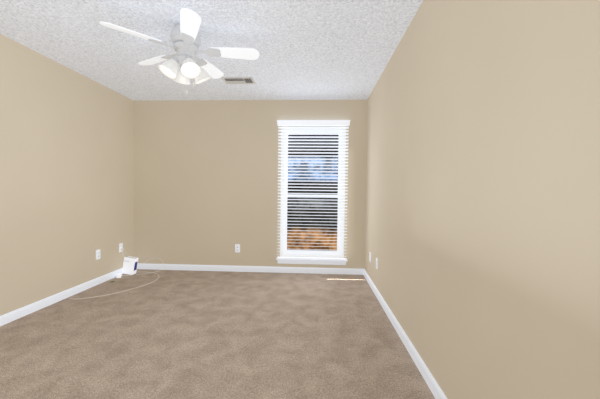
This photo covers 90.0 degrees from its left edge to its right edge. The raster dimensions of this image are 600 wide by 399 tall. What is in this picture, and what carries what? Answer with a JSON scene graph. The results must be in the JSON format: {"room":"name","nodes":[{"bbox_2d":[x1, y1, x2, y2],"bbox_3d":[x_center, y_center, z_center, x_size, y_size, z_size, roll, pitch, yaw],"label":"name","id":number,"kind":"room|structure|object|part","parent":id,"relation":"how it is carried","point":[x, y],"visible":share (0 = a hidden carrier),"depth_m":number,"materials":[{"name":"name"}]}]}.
{"room":"empty bedroom","nodes":[
{"label":"empty bedroom","id":0,"kind":"room"},
{"bbox_2d":[0,34,133,315],"bbox_3d":[-2.612,-0.144,1.897,0.150,2.440,5.231,1,2,3],"label":"wall","id":1,"kind":"structure","parent":0,"point":[66,173],"depth_m":3.07,"materials":[{"name":"paint"}]},
{"bbox_2d":[0,268,122,325],"bbox_3d":[-2.544,1.036,1.924,0.014,0.082,4.931,1,2,3],"label":"baseboard","id":2,"kind":"structure","parent":1,"relation":"attached to","point":[28,309],"depth_m":3.02,"materials":[{"name":"white wood"}]},
{"bbox_2d":[96,249,99,259],"bbox_3d":[-2.455,0.669,3.652,0.010,0.118,0.072,1,2,3],"label":"electrical outlet","id":3,"kind":"object","parent":1,"relation":"attached to","point":[97,254],"visible":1,"depth_m":3.64,"materials":[{"name":"white plastic"}]},
{"bbox_2d":[0,0,422,100],"bbox_3d":[-0.858,-1.391,1.776,3.635,0.100,5.231,1,2,3],"label":"ceiling","id":4,"kind":"structure","parent":0,"point":[325,49],"depth_m":2.57,"materials":[{"name":"white paint"}]},
{"bbox_2d":[99,8,258,93],"bbox_3d":[-0.881,-1.093,2.409,1.093,0.531,1.093,1,2,3],"label":"fan","id":5,"kind":"object","parent":4,"relation":"hanging from","point":[185,38],"visible":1,"depth_m":2.33,"materials":[{"name":"white plastic"}]},
{"bbox_2d":[221,77,255,83],"bbox_3d":[-0.709,-1.379,3.486,0.360,0.012,0.205,1,2,3],"label":"ceiling vent","id":6,"kind":"object","parent":4,"relation":"in","point":[238,80],"visible":0.98,"depth_m":3.47,"materials":[{"name":"white metal"}]},
{"bbox_2d":[0,269,434,398],"bbox_3d":[-0.887,1.148,1.843,3.635,0.100,5.231,1,2,3],"label":"floor","id":7,"kind":"structure","parent":0,"point":[178,334],"depth_m":2.28,"materials":[{"name":"brown carpet"}]},
{"bbox_2d":[80,248,163,298],"bbox_3d":[-2.145,0.851,3.734,0.610,0.361,1.215,1,2,3],"label":"cords","id":8,"kind":"object","parent":7,"relation":"on","point":[122,249],"visible":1,"depth_m":3.98,"materials":[{"name":"white plastic"}]},
{"bbox_2d":[110,256,137,281],"bbox_3d":[-2.329,0.905,3.940,0.183,0.241,0.429,1,2,3],"label":"modem","id":9,"kind":"object","parent":7,"relation":"on","point":[130,263],"visible":0.96,"depth_m":4.05,"materials":[{"name":"white plastic"}]},
{"bbox_2d":[133,100,366,269],"bbox_3d":[-0.744,-0.187,4.346,3.335,2.440,0.150,1,2,3],"label":"wall","id":10,"kind":"structure","parent":0,"point":[206,182],"depth_m":4.29,"materials":[{"name":"paint"}]},
{"bbox_2d":[235,244,239,251],"bbox_3d":[-0.894,0.700,4.296,0.072,0.118,0.010,1,2,3],"label":"electrical outlet","id":11,"kind":"object","parent":10,"relation":"attached to","point":[237,247],"visible":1,"depth_m":4.29,"materials":[{"name":"white plastic"}]},
{"bbox_2d":[137,263,362,274],"bbox_3d":[-0.762,0.993,4.295,3.307,0.082,0.014,1,2,3],"label":"baseboard","id":12,"kind":"structure","parent":10,"relation":"attached to","point":[352,271],"depth_m":4.29,"materials":[{"name":"white wood"}]},
{"bbox_2d":[276,258,347,264],"bbox_3d":[0.167,0.879,4.282,1.010,0.072,0.120,1,2,3],"label":"window sill","id":13,"kind":"structure","parent":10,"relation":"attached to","point":[311,261],"depth_m":4.23,"materials":[{"name":"white wood"}]},
{"bbox_2d":[280,129,345,257],"bbox_3d":[0.182,-0.101,4.327,0.920,1.881,0.078,1,2,3],"label":"window","id":14,"kind":"structure","parent":10,"relation":"in","point":[283,254],"depth_m":4.31,"materials":[{"name":"white plastic"}]},
{"bbox_3d":[0.175,0.356,4.321,0.804,0.853,0.041,1,2,3],"label":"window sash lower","id":15,"kind":"part","parent":14,"relation":"part of","materials":[{"name":"white plastic"}]},
{"bbox_3d":[0.187,-0.505,4.335,0.804,0.957,0.030,1,2,3],"label":"window sash upper","id":16,"kind":"part","parent":14,"relation":"part of","materials":[{"name":"white plastic"}]},
{"bbox_2d":[277,120,350,259],"bbox_3d":[0.175,-0.129,4.186,1.015,1.930,0.078,1,2,3],"label":"window blinds","id":17,"kind":"object","parent":14,"relation":"attached to","point":[313,122],"visible":1,"depth_m":4.17,"materials":[{"name":"white plastic"}]},
{"bbox_3d":[0.164,0.827,4.215,0.975,0.018,0.050,1,2,3],"label":"rail","id":18,"kind":"part","parent":17,"relation":"part of","materials":[{"name":"white plastic"}]},
{"bbox_2d":[364,0,599,398],"bbox_3d":[0.868,-0.100,1.722,0.150,2.440,5.231,1,2,3],"label":"wall","id":19,"kind":"structure","parent":0,"point":[482,223],"depth_m":1.19,"materials":[{"name":"paint"}]},
{"bbox_2d":[363,269,446,398],"bbox_3d":[0.773,1.078,1.757,0.014,0.082,4.931,1,2,3],"label":"baseboard","id":20,"kind":"structure","parent":19,"relation":"attached to","point":[432,384],"depth_m":2.13,"materials":[{"name":"white wood"}]},
{"label":"outside","id":21,"kind":"structure","parent":0,"visible":0},
{"bbox_2d":[287,135,337,250],"bbox_3d":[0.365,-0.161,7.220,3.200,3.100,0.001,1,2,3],"label":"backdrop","id":22,"kind":"structure","parent":21,"point":[324,228],"depth_m":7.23,"materials":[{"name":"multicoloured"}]}
]}

